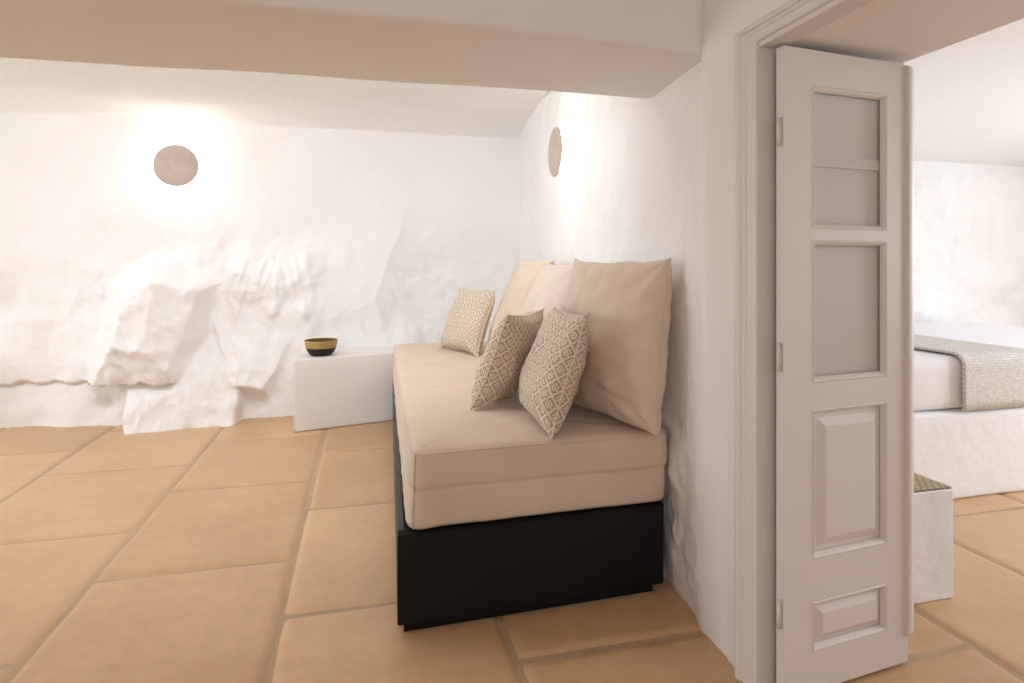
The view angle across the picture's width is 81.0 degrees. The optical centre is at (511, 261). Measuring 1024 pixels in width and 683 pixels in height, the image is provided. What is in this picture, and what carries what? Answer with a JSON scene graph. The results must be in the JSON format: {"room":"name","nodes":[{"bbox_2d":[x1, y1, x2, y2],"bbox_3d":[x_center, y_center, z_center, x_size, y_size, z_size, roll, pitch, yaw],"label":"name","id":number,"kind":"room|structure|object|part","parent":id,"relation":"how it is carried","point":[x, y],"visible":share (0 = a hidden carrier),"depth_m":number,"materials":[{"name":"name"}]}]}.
{"room":"traditional dwelling","nodes":[
{"label":"traditional dwelling","id":0,"kind":"room"},
{"bbox_2d":[0,112,520,433],"bbox_3d":[-3.641,-0.040,4.551,8.400,2.620,0.824,0,0,-14],"label":"wall","id":1,"kind":"structure","parent":0,"point":[134,300],"depth_m":4.85,"materials":[{"name":"white paint"}]},
{"bbox_2d":[153,145,198,185],"bbox_3d":[-2.675,-0.765,4.804,0.332,0.332,0.124,0,0,-14],"label":"wall sconce","id":2,"kind":"object","parent":1,"relation":"attached to","point":[173,165],"visible":1,"depth_m":4.75,"materials":[{"name":"ceramic"}]},
{"bbox_2d":[0,57,549,137],"bbox_3d":[-3.299,-1.170,3.159,8.400,0.203,3.110,0,0,-14],"label":"ceiling","id":3,"kind":"structure","parent":0,"point":[26,85],"depth_m":4.54,"materials":[{"name":"white paint"}]},
{"bbox_2d":[0,416,1023,682],"bbox_3d":[-0.449,1.254,1.305,13.152,0.011,8.751,0,0,-14],"label":"floor","id":4,"kind":"structure","parent":0,"point":[251,550],"depth_m":2.28,"materials":[{"name":"tile"}]},
{"bbox_2d":[293,345,394,431],"bbox_3d":[-1.325,0.983,4.979,1.025,0.533,0.808,0,0,-27],"label":"block","id":5,"kind":"object","parent":4,"relation":"on","point":[352,385],"visible":0.59,"depth_m":4.56,"materials":[{"name":"white paint"}]},
{"bbox_2d":[304,338,337,355],"bbox_3d":[-1.469,0.657,4.618,0.249,0.118,0.249,0,0,-14],"label":"bowl","id":6,"kind":"object","parent":5,"relation":"on","point":[314,346],"visible":1,"depth_m":4.54,"materials":[{"name":"gold metal"}]},
{"bbox_2d":[393,384,662,631],"bbox_3d":[-0.141,1.077,3.460,1.057,0.345,2.775,0,0,-12],"label":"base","id":7,"kind":"object","parent":4,"relation":"on","point":[463,572],"visible":0.58,"depth_m":2.12,"materials":[{"name":"black paint"}]},
{"bbox_3d":[-0.647,1.058,3.349,0.023,0.307,2.710,0,0,-12],"label":"panel","id":8,"kind":"part","parent":7,"relation":"part of","materials":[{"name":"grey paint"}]},
{"bbox_2d":[393,341,666,529],"bbox_3d":[-0.122,0.769,3.479,1.145,0.281,2.744,0,0,-14],"label":"mattress","id":9,"kind":"object","parent":7,"relation":"on","point":[460,464],"visible":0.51,"depth_m":2.20,"materials":[{"name":"beige fabric"}]},
{"bbox_2d":[441,287,496,355],"bbox_3d":[-0.323,0.413,4.271,0.234,0.456,0.507,0,0,-36],"label":"patterned cushion","id":10,"kind":"object","parent":9,"relation":"on","point":[467,321],"visible":1,"depth_m":4.15,"materials":[{"name":"fabric"}]},
{"bbox_2d":[470,308,543,409],"bbox_3d":[-0.015,0.427,2.731,0.258,0.423,0.450,0,0,22],"label":"patterned cushion","id":11,"kind":"object","parent":9,"relation":"on","point":[497,375],"visible":0.9,"depth_m":2.56,"materials":[{"name":"fabric"}]},
{"bbox_2d":[488,259,553,341],"bbox_3d":[0.041,0.311,3.989,0.339,0.658,0.634,0,0,-14],"label":"cushion","id":12,"kind":"object","parent":9,"relation":"on","point":[523,277],"visible":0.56,"depth_m":3.86,"materials":[{"name":"beige fabric"}]},
{"bbox_2d":[520,263,572,318],"bbox_3d":[0.171,0.320,3.194,0.354,0.640,0.626,0,0,-14],"label":"cushion","id":13,"kind":"object","parent":9,"relation":"on","point":[550,286],"visible":0.29,"depth_m":3.12,"materials":[{"name":"fabric"}]},
{"bbox_2d":[519,304,588,439],"bbox_3d":[0.161,0.412,2.404,0.237,0.456,0.489,0,0,-14],"label":"patterned cushion","id":14,"kind":"object","parent":9,"relation":"on","point":[551,372],"visible":1,"depth_m":2.22,"materials":[{"name":"fabric"}]},
{"bbox_2d":[565,258,671,438],"bbox_3d":[0.405,0.312,2.474,0.268,0.660,0.648,0,0,-28],"label":"cushion","id":15,"kind":"object","parent":9,"relation":"on","point":[627,305],"visible":0.88,"depth_m":2.27,"materials":[{"name":"beige fabric"}]},
{"bbox_3d":[0.093,1.062,2.140,0.991,0.300,0.025,0,0,-16],"label":"panel","id":16,"kind":"part","parent":7,"relation":"part of","materials":[{"name":"black paint"}]},
{"bbox_2d":[914,473,952,603],"bbox_3d":[1.363,1.042,2.389,0.470,0.416,0.440,0,0,-14],"label":"bench","id":17,"kind":"object","parent":4,"relation":"on","point":[933,500],"visible":0.06,"depth_m":2.21,"materials":[{"name":"white"}]},
{"bbox_2d":[914,321,1023,498],"bbox_3d":[2.825,0.877,4.117,2.650,0.745,1.660,0,0,-14],"label":"bed","id":18,"kind":"object","parent":4,"relation":"on","point":[977,452],"visible":0.22,"depth_m":3.18,"materials":[{"name":"white"}]},
{"bbox_2d":[914,334,1023,410],"bbox_3d":[2.420,0.630,3.970,0.512,0.302,1.604,0,0,-14],"label":"throw","id":19,"kind":"object","parent":18,"relation":"on","point":[992,375],"visible":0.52,"depth_m":3.20,"materials":[{"name":"beige fabric"}]},
{"bbox_3d":[2.826,0.645,4.110,2.550,0.280,1.605,0,0,-14],"label":"mattress","id":20,"kind":"part","parent":18,"relation":"part of","materials":[{"name":"white fabric"}]},
{"bbox_2d":[519,0,1023,657],"bbox_3d":[1.043,0.010,1.595,0.563,2.520,8.600,0,0,-14],"label":"wall","id":21,"kind":"structure","parent":0,"point":[644,179],"depth_m":2.19,"materials":[{"name":"white paint"}]},
{"bbox_2d":[0,0,701,98],"bbox_3d":[-3.084,-0.975,1.448,7.900,0.551,1.012,0,0,-14],"label":"beam","id":22,"kind":"structure","parent":21,"relation":"attached to","point":[620,48],"depth_m":1.97,"materials":[{"name":"white paint"}]},
{"bbox_2d":[548,127,570,176],"bbox_3d":[0.318,-0.690,3.776,0.124,0.310,0.310,0,0,-11],"label":"wall sconce","id":23,"kind":"object","parent":21,"relation":"attached to","point":[559,152],"visible":0.94,"depth_m":3.73,"materials":[{"name":"ceramic"}]},
{"bbox_3d":[0.358,-0.690,3.784,0.044,0.110,0.110,0,0,-11],"label":"plate","id":24,"kind":"part","parent":23,"relation":"part of","materials":[{"name":"white paint"}]},
{"bbox_2d":[728,110,733,665],"bbox_3d":[0.690,0.395,1.857,0.013,1.730,0.066,0,0,-14],"label":"trim","id":25,"kind":"structure","parent":21,"relation":"attached to","point":[730,114],"depth_m":1.86,"materials":[{"name":"white paint"}]},
{"bbox_2d":[734,0,874,682],"bbox_3d":[0.857,0.281,1.248,0.096,1.948,1.207,0,0,-14],"label":"trim","id":26,"kind":"structure","parent":21,"relation":"attached to","point":[755,46],"depth_m":1.75,"materials":[{"name":"white paint"}]},
{"bbox_2d":[776,45,913,682],"bbox_3d":[1.006,0.314,1.792,0.539,1.852,0.037,0,0,-20],"label":"door leaf","id":27,"kind":"structure","parent":21,"relation":"in","point":[845,123],"depth_m":1.78,"materials":[{"name":"white paint"}]},
{"bbox_3d":[1.002,0.643,1.795,0.297,0.434,0.022,0,0,-20],"label":"raised panel","id":28,"kind":"part","parent":27,"relation":"part of","materials":[{"name":"white paint"}]},
{"bbox_3d":[1.002,1.054,1.795,0.297,0.144,0.022,0,0,-20],"label":"raised panel","id":29,"kind":"part","parent":27,"relation":"part of","materials":[{"name":"white paint"}]},
{"bbox_3d":[1.005,0.643,1.787,0.297,0.434,0.014,0,0,-20],"label":"panel moulding","id":30,"kind":"part","parent":27,"relation":"part of","materials":[{"name":"white paint"}]},
{"bbox_3d":[1.005,1.054,1.787,0.297,0.144,0.014,0,0,-20],"label":"panel moulding","id":31,"kind":"part","parent":27,"relation":"part of","materials":[{"name":"white paint"}]},
{"bbox_2d":[904,18,1023,166],"bbox_3d":[3.145,-1.040,3.965,4.800,0.340,2.400,0,0,-14],"label":"ceiling","id":32,"kind":"structure","parent":0,"point":[969,93],"depth_m":4.14,"materials":[{"name":"white paint"}]},
{"bbox_2d":[914,161,1023,326],"bbox_3d":[2.893,0.110,4.990,4.801,2.320,0.139,0,0,-14],"label":"wall","id":33,"kind":"structure","parent":0,"point":[969,218],"depth_m":5.26,"materials":[{"name":"white paint"}]}
]}

